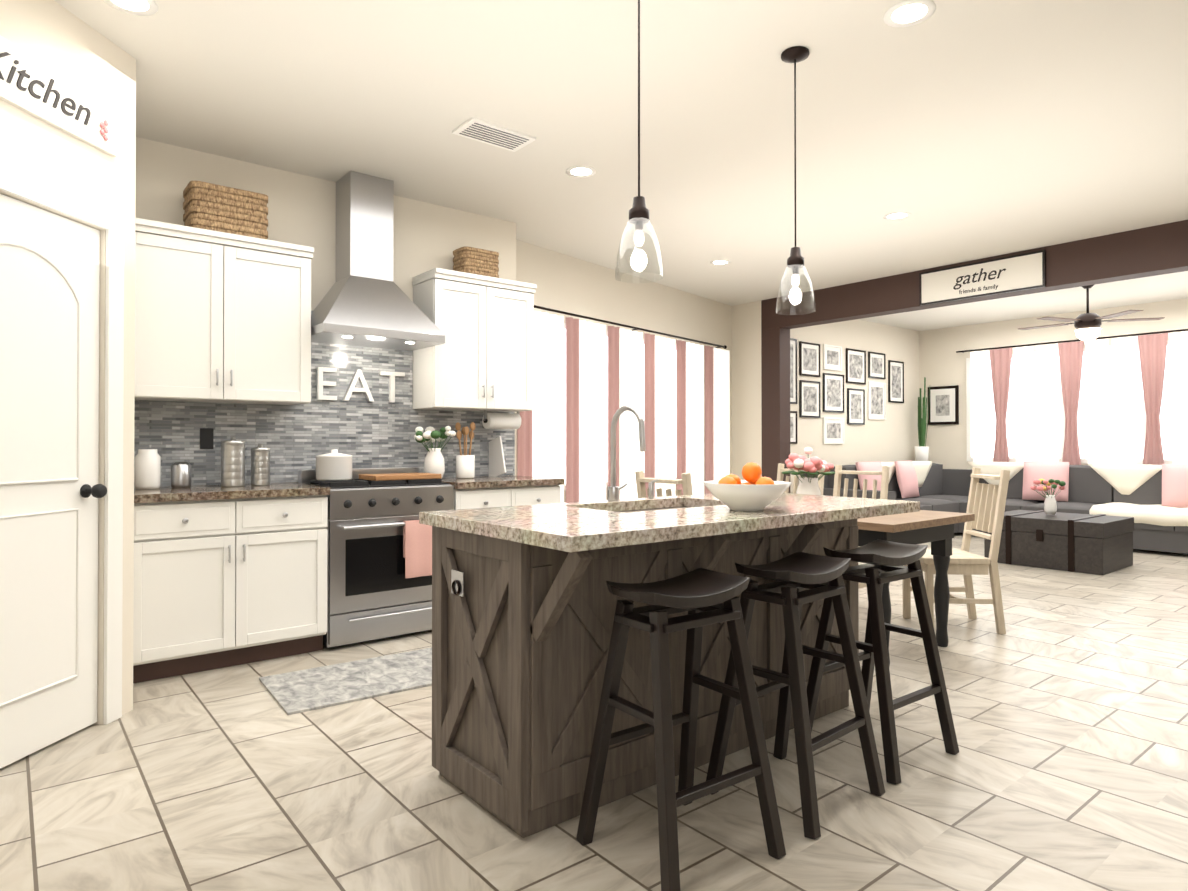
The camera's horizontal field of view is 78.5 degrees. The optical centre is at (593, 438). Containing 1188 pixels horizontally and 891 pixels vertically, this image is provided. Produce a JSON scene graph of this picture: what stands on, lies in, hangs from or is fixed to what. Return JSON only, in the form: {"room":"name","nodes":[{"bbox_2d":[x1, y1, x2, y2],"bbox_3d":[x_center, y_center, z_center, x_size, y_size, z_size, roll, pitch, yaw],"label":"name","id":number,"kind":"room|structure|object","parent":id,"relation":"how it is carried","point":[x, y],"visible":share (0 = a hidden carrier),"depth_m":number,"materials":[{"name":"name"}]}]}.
{"room":"kitchen","nodes":[
{"label":"kitchen","id":0,"kind":"room"},
{"bbox_2d":[0,0,135,724],"bbox_3d":[-2.605,-0.247,2.195,2.170,2.850,2.696,0,-1,-39],"label":"wall","id":1,"kind":"structure","parent":0,"point":[57,36],"depth_m":3.01,"materials":[{"name":"paint"}]},
{"bbox_2d":[0,35,117,156],"bbox_3d":[-2.054,-1.294,2.646,0.030,0.210,0.840,0,0,6],"label":"kitchen sign","id":2,"kind":"object","parent":1,"relation":"attached to","point":[31,84],"visible":1,"depth_m":2.75,"materials":[{"name":"white"}]},
{"bbox_2d":[0,164,123,768],"bbox_3d":[-2.060,0.114,2.636,0.667,2.135,0.667,0,-1,-39],"label":"pantry door","id":3,"kind":"structure","parent":1,"relation":"in","point":[52,490],"depth_m":2.79,"materials":[{"name":"white wood"}]},
{"bbox_2d":[134,137,515,487],"bbox_3d":[-2.593,-0.231,4.239,4.760,2.850,0.492,0,-1,-39],"label":"wall","id":4,"kind":"structure","parent":0,"point":[364,432],"depth_m":4.63,"materials":[{"name":"paint"}]},
{"bbox_2d":[200,428,213,448],"bbox_3d":[-2.238,0.004,4.204,0.070,0.120,0.006,0,-1,-39],"label":"outlet","id":5,"kind":"object","parent":4,"relation":"attached to","point":[206,438],"visible":1,"depth_m":4.20,"materials":[{"name":"black plastic"}]},
{"bbox_2d":[135,218,313,404],"bbox_3d":[-2.117,-0.662,4.092,0.950,0.910,0.361,0,-1,-39],"label":"upper cabinet","id":6,"kind":"object","parent":4,"relation":"attached to","point":[222,317],"visible":0.92,"depth_m":3.97,"materials":[{"name":"white wood"}]},
{"bbox_2d":[183,181,267,238],"bbox_3d":[-2.090,-1.252,4.134,0.400,0.268,0.272,0,-1,-39],"label":"basket","id":7,"kind":"object","parent":6,"relation":"on","point":[214,207],"visible":0.73,"depth_m":4.02,"materials":[{"name":"wicker"}]},
{"bbox_2d":[317,367,404,401],"bbox_3d":[-1.519,-0.345,4.771,0.579,0.206,0.030,0,-1,-39],"label":"eat sign","id":8,"kind":"object","parent":4,"relation":"attached to","point":[358,374],"visible":1,"depth_m":4.73,"materials":[{"name":"white"}]},
{"bbox_2d":[311,171,444,350],"bbox_3d":[-1.401,-1.126,4.586,0.770,1.051,0.498,0,-1,-39],"label":"range hood","id":9,"kind":"object","parent":4,"relation":"attached to","point":[366,301],"visible":0.96,"depth_m":4.54,"materials":[{"name":"silver metal"}]},
{"bbox_2d":[412,268,536,411],"bbox_3d":[-0.832,-0.654,5.131,0.795,0.910,0.361,0,-1,-39],"label":"upper cabinet","id":10,"kind":"object","parent":4,"relation":"attached to","point":[481,358],"visible":1,"depth_m":4.98,"materials":[{"name":"white wood"}]},
{"bbox_2d":[453,246,498,277],"bbox_3d":[-0.836,-1.214,5.160,0.291,0.208,0.198,0,-1,-39],"label":"basket","id":11,"kind":"object","parent":10,"relation":"on","point":[472,260],"visible":0.79,"depth_m":5.07,"materials":[{"name":"wicker"}]},
{"bbox_2d":[482,410,520,428],"bbox_3d":[-0.667,-0.131,5.276,0.290,0.132,0.116,0,-1,-39],"label":"paper towel holder","id":12,"kind":"object","parent":10,"relation":"attached to","point":[501,420],"visible":0.96,"depth_m":5.23,"materials":[{"name":"white paper"}]},
{"bbox_2d":[0,532,1187,890],"bbox_3d":[2.408,1.223,4.119,12.700,0.060,8.850,0,-1,-39],"label":"floor","id":13,"kind":"structure","parent":0,"point":[1064,768],"depth_m":2.43,"materials":[{"name":"tile"}]},
{"bbox_2d":[133,483,329,683],"bbox_3d":[-2.028,0.732,3.965,0.953,0.920,0.653,0,-1,-39],"label":"base cabinet","id":14,"kind":"object","parent":13,"relation":"on","point":[228,576],"visible":0.94,"depth_m":3.73,"materials":[{"name":"white wood"}]},
{"bbox_2d":[134,449,160,489],"bbox_3d":[-2.373,0.165,3.869,0.120,0.210,0.117,0,-1,-39],"label":"jar","id":15,"kind":"object","parent":14,"relation":"on","point":[147,468],"depth_m":3.82,"materials":[{"name":"white ceramic"}]},
{"bbox_2d":[171,462,190,487],"bbox_3d":[-2.261,0.201,3.985,0.100,0.140,0.097,0,-1,-39],"label":"jar","id":16,"kind":"object","parent":14,"relation":"on","point":[180,471],"depth_m":3.95,"materials":[{"name":"silver metal"}]},
{"bbox_2d":[221,437,251,486],"bbox_3d":[-2.035,0.132,4.103,0.124,0.280,0.124,0,-1,39],"label":"tin canister","id":17,"kind":"object","parent":14,"relation":"on","point":[233,462],"depth_m":4.05,"materials":[{"name":"grey metal"}]},
{"bbox_2d":[252,444,269,485],"bbox_3d":[-1.931,0.153,4.213,0.103,0.240,0.103,0,-1,39],"label":"tin canister","id":18,"kind":"object","parent":14,"relation":"on","point":[260,454],"depth_m":4.17,"materials":[{"name":"grey metal"}]},
{"bbox_2d":[259,647,431,714],"bbox_3d":[-0.943,1.184,3.731,1.320,0.010,0.580,0,-1,-36],"label":"kitchen rug","id":19,"kind":"object","parent":13,"relation":"on","point":[299,691],"visible":0.57,"depth_m":3.52,"materials":[{"name":"grey fabric"}]},
{"bbox_2d":[298,467,453,647],"bbox_3d":[-1.328,0.696,4.481,0.770,1.000,0.635,0,-1,-39],"label":"range","id":20,"kind":"object","parent":13,"relation":"on","point":[379,561],"visible":0.73,"depth_m":4.24,"materials":[{"name":"silver metal"}]},
{"bbox_2d":[315,449,352,480],"bbox_3d":[-1.579,0.162,4.421,0.216,0.185,0.213,0,-1,-39],"label":"pot","id":21,"kind":"object","parent":20,"relation":"on","point":[334,465],"visible":1,"depth_m":4.33,"materials":[{"name":"white ceramic"}]},
{"bbox_2d":[359,473,440,480],"bbox_3d":[-1.210,0.240,4.545,0.430,0.030,0.270,0,-1,-39],"label":"cutting board","id":22,"kind":"object","parent":20,"relation":"on","point":[395,476],"visible":1,"depth_m":4.45,"materials":[{"name":"brown wood"}]},
{"bbox_2d":[442,475,564,509],"bbox_3d":[-0.726,0.740,5.018,0.828,0.920,0.653,0,-1,-39],"label":"base cabinet","id":23,"kind":"object","parent":13,"relation":"on","point":[489,491],"visible":0.27,"depth_m":4.78,"materials":[{"name":"white wood"}]},
{"bbox_2d":[414,426,455,478],"bbox_3d":[-1.074,0.098,4.885,0.284,0.360,0.301,0,-1,-39],"label":"flowers","id":24,"kind":"object","parent":23,"relation":"on","point":[434,462],"visible":0.96,"depth_m":4.84,"materials":[{"name":"white ceramic"}]},
{"bbox_2d":[455,422,474,478],"bbox_3d":[-0.895,0.084,5.064,0.150,0.391,0.127,0,-1,-39],"label":"utensil crock","id":25,"kind":"object","parent":23,"relation":"on","point":[465,465],"visible":1,"depth_m":5.02,"materials":[{"name":"white ceramic"}]},
{"bbox_2d":[489,436,505,476],"bbox_3d":[-0.734,0.151,5.342,0.012,0.328,0.321,0,-1,-39],"label":"board","id":26,"kind":"object","parent":23,"relation":"on","point":[497,466],"visible":0.64,"depth_m":5.30,"materials":[{"name":"white ceramic"}]},
{"bbox_2d":[635,471,692,497],"bbox_3d":[0.565,0.694,4.272,0.538,1.004,0.420,0,-1,-39],"label":"chair","id":27,"kind":"object","parent":13,"relation":"on","point":[684,481],"visible":0.17,"depth_m":4.10,"materials":[{"name":"beige wood"}]},
{"bbox_2d":[430,501,900,837],"bbox_3d":[0.365,0.741,2.790,1.772,0.883,0.814,0,-1,-39],"label":"kitchen island","id":28,"kind":"object","parent":13,"relation":"on","point":[524,601],"depth_m":2.34,"materials":[{"name":"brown wood"}]},
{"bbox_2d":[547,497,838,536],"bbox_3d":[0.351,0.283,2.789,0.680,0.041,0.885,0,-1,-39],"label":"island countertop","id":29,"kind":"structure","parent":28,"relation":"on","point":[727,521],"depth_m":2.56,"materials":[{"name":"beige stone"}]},
{"bbox_2d":[703,462,791,510],"bbox_3d":[0.555,0.174,2.648,0.320,0.173,0.315,0,-1,-39],"label":"fruit bowl","id":30,"kind":"object","parent":29,"relation":"on","point":[754,490],"visible":1,"depth_m":2.57,"materials":[{"name":"white ceramic"}]},
{"bbox_2d":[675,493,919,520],"bbox_3d":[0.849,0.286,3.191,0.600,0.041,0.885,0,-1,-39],"label":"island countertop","id":31,"kind":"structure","parent":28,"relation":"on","point":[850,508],"depth_m":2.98,"materials":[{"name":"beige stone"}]},
{"bbox_2d":[576,568,785,890],"bbox_3d":[0.244,0.793,2.090,0.436,0.776,0.414,0,-1,-36],"label":"stool","id":32,"kind":"object","parent":13,"relation":"on","point":[700,595],"visible":1,"depth_m":2.06,"materials":[{"name":"black wood"}]},
{"bbox_2d":[706,552,884,839],"bbox_3d":[0.667,0.796,2.425,0.456,0.776,0.436,0,-1,-39],"label":"stool","id":33,"kind":"object","parent":13,"relation":"on","point":[795,574],"visible":0.94,"depth_m":2.40,"materials":[{"name":"black wood"}]},
{"bbox_2d":[777,463,824,494],"bbox_3d":[1.447,0.704,5.564,0.538,1.004,0.420,0,-1,-39],"label":"chair","id":34,"kind":"object","parent":13,"relation":"on","point":[781,469],"visible":0.12,"depth_m":5.73,"materials":[{"name":"beige wood"}]},
{"bbox_2d":[833,465,889,588],"bbox_3d":[1.774,0.701,5.160,0.538,1.004,0.420,0,-1,-39],"label":"chair","id":35,"kind":"object","parent":13,"relation":"on","point":[839,472],"visible":0.15,"depth_m":5.25,"materials":[{"name":"beige wood"}]},
{"bbox_2d":[806,539,958,784],"bbox_3d":[1.073,0.798,2.767,0.449,0.776,0.429,0,-1,-39],"label":"stool","id":36,"kind":"object","parent":13,"relation":"on","point":[879,557],"visible":0.79,"depth_m":2.73,"materials":[{"name":"black wood"}]},
{"bbox_2d":[857,510,974,665],"bbox_3d":[1.328,0.816,4.503,0.900,0.760,1.600,0,-1,-39],"label":"dining table","id":37,"kind":"object","parent":13,"relation":"on","point":[935,529],"visible":0.38,"depth_m":3.99,"materials":[{"name":"brown wood"}]},
{"bbox_2d":[782,447,834,494],"bbox_3d":[1.326,0.245,4.508,0.333,0.379,0.324,0,-1,-39],"label":"flowers","id":38,"kind":"object","parent":37,"relation":"on","point":[812,467],"visible":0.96,"depth_m":4.45,"materials":[{"name":"pink plant"}]},
{"bbox_2d":[903,468,1009,633],"bbox_3d":[2.300,0.697,4.652,0.538,1.004,0.420,0,0,3],"label":"chair","id":39,"kind":"object","parent":13,"relation":"on","point":[986,504],"visible":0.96,"depth_m":4.47,"materials":[{"name":"beige wood"}]},
{"bbox_2d":[801,461,1187,553],"bbox_3d":[5.010,0.735,8.213,2.890,0.898,4.240,0,-1,-39],"label":"sofa","id":40,"kind":"object","parent":13,"relation":"on","point":[1152,500],"visible":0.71,"depth_m":8.68,"materials":[{"name":"fabric"}]},
{"bbox_2d":[914,377,929,460],"bbox_3d":[4.785,-0.219,10.622,0.200,1.319,0.201,0,-1,-39],"label":"potted plant","id":41,"kind":"object","parent":40,"relation":"on","point":[922,451],"visible":0.92,"depth_m":10.56,"materials":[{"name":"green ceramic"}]},
{"bbox_2d":[984,510,1133,574],"bbox_3d":[4.496,0.980,7.062,0.878,0.470,1.016,0,-1,-39],"label":"trunk","id":42,"kind":"object","parent":13,"relation":"on","point":[1099,544],"visible":0.94,"depth_m":6.73,"materials":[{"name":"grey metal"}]},
{"bbox_2d":[1030,479,1065,514],"bbox_3d":[4.434,0.571,7.113,0.304,0.347,0.257,0,-1,-39],"label":"flowers","id":43,"kind":"object","parent":42,"relation":"on","point":[1050,505],"visible":1,"depth_m":7.07,"materials":[{"name":"white ceramic"}]},
{"bbox_2d":[54,0,1187,330],"bbox_3d":[2.408,-1.687,4.141,12.700,0.060,8.850,0,-1,-39],"label":"ceiling","id":44,"kind":"structure","parent":0,"point":[964,130],"depth_m":3.78,"materials":[{"name":"white paint"}]},
{"bbox_2d":[103,0,157,15],"bbox_3d":[-1.772,-1.666,2.774,0.190,0.002,0.187,0,0,21],"label":"recessed light","id":45,"kind":"object","parent":44,"relation":"in","point":[134,7],"depth_m":2.81,"materials":[{"name":"white"}]},
{"bbox_2d":[452,117,535,151],"bbox_3d":[-0.543,-1.651,3.973,0.400,0.014,0.220,0,-1,-39],"label":"ceiling vent","id":46,"kind":"object","parent":44,"relation":"in","point":[476,129],"visible":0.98,"depth_m":3.96,"materials":[{"name":"white metal"}]},
{"bbox_2d":[566,166,595,176],"bbox_3d":[-0.080,-1.652,4.515,0.190,0.002,0.187,0,-1,-39],"label":"recessed light","id":47,"kind":"object","parent":44,"relation":"in","point":[575,171],"depth_m":4.51,"materials":[{"name":"white"}]},
{"bbox_2d":[615,0,662,282],"bbox_3d":[0.155,-1.109,2.502,0.166,1.119,0.166,0,-1,-39],"label":"pendant light","id":48,"kind":"object","parent":44,"relation":"hanging from","point":[638,214],"visible":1,"depth_m":2.49,"materials":[{"name":"clear glass"}]},
{"bbox_2d":[710,260,730,264],"bbox_3d":[1.176,-1.635,6.778,0.190,0.002,0.187,0,-1,-39],"label":"recessed light","id":49,"kind":"object","parent":44,"relation":"in","point":[717,262],"depth_m":6.78,"materials":[{"name":"white plastic"}]},
{"bbox_2d":[776,46,815,314],"bbox_3d":[0.870,-1.104,3.144,0.166,1.119,0.166,0,-1,-39],"label":"pendant light","id":50,"kind":"object","parent":44,"relation":"hanging from","point":[795,55],"visible":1,"depth_m":3.13,"materials":[{"name":"clear glass"}]},
{"bbox_2d":[883,212,910,219],"bbox_3d":[2.245,-1.646,5.392,0.190,0.002,0.187,0,-1,-39],"label":"recessed light","id":51,"kind":"object","parent":44,"relation":"in","point":[896,215],"depth_m":5.38,"materials":[{"name":"white"}]},
{"bbox_2d":[883,0,935,26],"bbox_3d":[1.237,-1.665,2.853,0.190,0.002,0.187,0,-1,-39],"label":"recessed light","id":52,"kind":"object","parent":44,"relation":"in","point":[906,13],"depth_m":2.85,"materials":[{"name":"white"}]},
{"bbox_2d":[1018,285,1164,340],"bbox_3d":[5.153,-1.325,7.665,1.295,0.609,1.238,0,-1,-39],"label":"ceiling fan","id":53,"kind":"object","parent":44,"relation":"hanging from","point":[1087,324],"visible":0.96,"depth_m":7.54,"materials":[{"name":"brown metal"}]},
{"bbox_2d":[516,240,731,502],"bbox_3d":[0.396,-0.207,7.422,0.146,2.850,4.014,0,-1,39],"label":"wall","id":54,"kind":"structure","parent":0,"point":[567,283],"depth_m":7.14,"materials":[{"name":"paint"}]},
{"bbox_2d":[564,323,675,489],"bbox_3d":[0.242,-0.274,7.088,0.029,1.480,2.700,0,-1,39],"label":"nook window","id":55,"kind":"structure","parent":54,"relation":"in","point":[606,406],"depth_m":6.96,"materials":[{"name":"white"}]},
{"bbox_2d":[534,305,726,348],"bbox_3d":[0.413,-1.083,7.234,0.121,0.044,3.576,0,-1,39],"label":"curtain rod","id":56,"kind":"object","parent":54,"relation":"attached to","point":[604,321],"visible":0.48,"depth_m":7.03,"materials":[{"name":"brown metal"}]},
{"bbox_2d":[517,311,563,502],"bbox_3d":[-0.443,0.066,6.113,0.048,2.255,0.585,0,-1,36],"label":"curtain","id":57,"kind":"object","parent":56,"relation":"hanging from","point":[540,441],"depth_m":6.16,"materials":[{"name":"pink fabric"}]},
{"bbox_2d":[566,317,608,502],"bbox_3d":[-0.068,0.069,6.581,0.048,2.255,0.585,0,-1,36],"label":"curtain","id":58,"kind":"object","parent":56,"relation":"hanging from","point":[585,341],"depth_m":6.61,"materials":[{"name":"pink fabric"}]},
{"bbox_2d":[609,326,644,498],"bbox_3d":[0.307,0.073,7.049,0.048,2.255,0.585,0,-1,36],"label":"curtain","id":59,"kind":"object","parent":56,"relation":"hanging from","point":[625,346],"depth_m":7.08,"materials":[{"name":"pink fabric"}]},
{"bbox_2d":[645,333,676,496],"bbox_3d":[0.683,0.076,7.517,0.048,2.255,0.585,0,-1,36],"label":"curtain","id":60,"kind":"object","parent":56,"relation":"hanging from","point":[659,351],"depth_m":7.55,"materials":[{"name":"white fabric"}]},
{"bbox_2d":[677,340,703,494],"bbox_3d":[1.058,0.080,7.985,0.048,2.255,0.585,0,-1,36],"label":"curtain","id":61,"kind":"object","parent":56,"relation":"hanging from","point":[690,356],"depth_m":8.02,"materials":[{"name":"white fabric"}]},
{"bbox_2d":[705,346,729,493],"bbox_3d":[1.434,0.083,8.453,0.048,2.255,0.585,0,-1,36],"label":"curtain","id":62,"kind":"object","parent":56,"relation":"hanging from","point":[717,361],"depth_m":8.48,"materials":[{"name":"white fabric"}]},
{"bbox_2d":[761,327,789,492],"bbox_3d":[2.131,-0.023,8.527,0.200,2.499,0.259,0,-1,-39],"label":"column","id":63,"kind":"structure","parent":0,"point":[775,374],"depth_m":8.45,"materials":[{"name":"paint"}]},
{"bbox_2d":[732,301,918,492],"bbox_3d":[3.299,-0.187,10.026,3.900,2.850,0.600,0,-1,-39],"label":"wall","id":64,"kind":"structure","parent":0,"point":[893,436],"depth_m":9.54,"materials":[{"name":"paint"}]},
{"bbox_2d":[790,338,796,403],"bbox_3d":[2.369,-0.821,8.876,0.340,0.800,0.022,0,-1,-39],"label":"frame","id":65,"kind":"object","parent":64,"relation":"attached to","point":[793,371],"visible":0.4,"depth_m":8.94,"materials":[{"name":"black"}]},
{"bbox_2d":[790,411,796,443],"bbox_3d":[2.369,-0.131,8.870,0.340,0.400,0.022,0,-1,-39],"label":"frame","id":66,"kind":"object","parent":64,"relation":"attached to","point":[793,427],"visible":0.35,"depth_m":8.93,"materials":[{"name":"black"}]},
{"bbox_2d":[799,341,819,376],"bbox_3d":[2.719,-0.989,9.160,0.420,0.420,0.022,0,-1,-39],"label":"frame","id":67,"kind":"object","parent":64,"relation":"attached to","point":[809,359],"visible":1,"depth_m":9.15,"materials":[{"name":"black"}]},
{"bbox_2d":[799,380,820,417],"bbox_3d":[2.719,-0.489,9.156,0.420,0.460,0.022,0,-1,-39],"label":"frame","id":68,"kind":"object","parent":64,"relation":"attached to","point":[809,399],"visible":0.92,"depth_m":9.14,"materials":[{"name":"black"}]},
{"bbox_2d":[823,344,841,370],"bbox_3d":[3.107,-1.046,9.475,0.400,0.320,0.022,0,-1,-39],"label":"frame","id":69,"kind":"object","parent":64,"relation":"attached to","point":[832,357],"visible":0.98,"depth_m":9.47,"materials":[{"name":"white"}]},
{"bbox_2d":[823,373,843,412],"bbox_3d":[3.123,-0.586,9.484,0.460,0.500,0.022,0,-1,-39],"label":"frame","id":70,"kind":"object","parent":64,"relation":"attached to","point":[833,392],"visible":0.98,"depth_m":9.48,"materials":[{"name":"black"}]},
{"bbox_2d":[823,417,843,443],"bbox_3d":[3.123,-0.096,9.480,0.460,0.340,0.022,0,-1,-39],"label":"frame","id":71,"kind":"object","parent":64,"relation":"attached to","point":[833,430],"visible":0.96,"depth_m":9.47,"materials":[{"name":"white paper"}]},
{"bbox_2d":[846,348,865,384],"bbox_3d":[3.535,-0.964,9.820,0.460,0.460,0.022,0,-1,-39],"label":"frame","id":72,"kind":"object","parent":64,"relation":"attached to","point":[855,366],"visible":0.96,"depth_m":9.81,"materials":[{"name":"black"}]},
{"bbox_2d":[847,388,864,424],"bbox_3d":[3.535,-0.424,9.816,0.400,0.480,0.022,0,-1,-39],"label":"frame","id":73,"kind":"object","parent":64,"relation":"attached to","point":[856,406],"visible":0.94,"depth_m":9.81,"materials":[{"name":"black"}]},
{"bbox_2d":[868,351,885,378],"bbox_3d":[3.947,-1.011,10.153,0.420,0.360,0.022,0,-1,-39],"label":"frame","id":74,"kind":"object","parent":64,"relation":"attached to","point":[876,365],"visible":0.98,"depth_m":10.15,"materials":[{"name":"black"}]},
{"bbox_2d":[868,381,885,419],"bbox_3d":[3.947,-0.521,10.150,0.440,0.520,0.022,0,-1,-39],"label":"frame","id":75,"kind":"object","parent":64,"relation":"attached to","point":[876,400],"visible":0.96,"depth_m":10.14,"materials":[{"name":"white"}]},
{"bbox_2d":[888,360,903,402],"bbox_3d":[4.352,-0.808,10.479,0.400,0.600,0.022,0,-1,-39],"label":"frame","id":76,"kind":"object","parent":64,"relation":"attached to","point":[895,381],"visible":1,"depth_m":10.46,"materials":[{"name":"black"}]},
{"bbox_2d":[761,220,1187,329],"bbox_3d":[4.564,-1.471,5.528,0.200,0.350,7.999,0,-1,-39],"label":"header beam","id":77,"kind":"structure","parent":0,"point":[1161,249],"depth_m":6.20,"materials":[{"name":"paint"}]},
{"bbox_2d":[919,250,1045,305],"bbox_3d":[3.513,-1.448,6.646,0.026,0.316,1.096,0,-1,-39],"label":"sign","id":78,"kind":"object","parent":77,"relation":"attached to","point":[1019,272],"visible":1,"depth_m":6.60,"materials":[{"name":"white wood"}]},
{"bbox_2d":[919,298,1187,468],"bbox_3d":[7.461,-0.203,7.861,0.150,2.850,8.000,0,-1,-39],"label":"wall","id":79,"kind":"structure","parent":0,"point":[942,362],"depth_m":10.33,"materials":[{"name":"paint"}]},
{"bbox_2d":[928,385,958,424],"bbox_3d":[5.101,-0.477,10.636,0.029,0.560,0.440,0,-1,-39],"label":"picture","id":80,"kind":"object","parent":79,"relation":"attached to","point":[943,404],"visible":0.98,"depth_m":10.62,"materials":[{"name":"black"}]},
{"bbox_2d":[966,340,1175,463],"bbox_3d":[6.710,-0.418,8.631,0.050,1.470,4.460,0,-1,-39],"label":"living room window","id":81,"kind":"structure","parent":79,"relation":"in","point":[1110,418],"depth_m":9.27,"materials":[{"name":"white glass"}]},
{"bbox_2d":[956,329,1187,352],"bbox_3d":[6.757,-1.244,8.521,0.121,0.024,4.900,0,-1,-39],"label":"curtain rod","id":82,"kind":"object","parent":79,"relation":"attached to","point":[1169,331],"visible":0.98,"depth_m":9.27,"materials":[{"name":"brown metal"}]},
{"bbox_2d":[970,331,1187,464],"bbox_3d":[6.870,-0.013,8.294,0.061,2.435,5.020,0,-1,-39],"label":"curtain","id":83,"kind":"object","parent":82,"relation":"hanging from","point":[1152,351],"visible":0.6,"depth_m":9.16,"materials":[{"name":"pink"}]}
]}

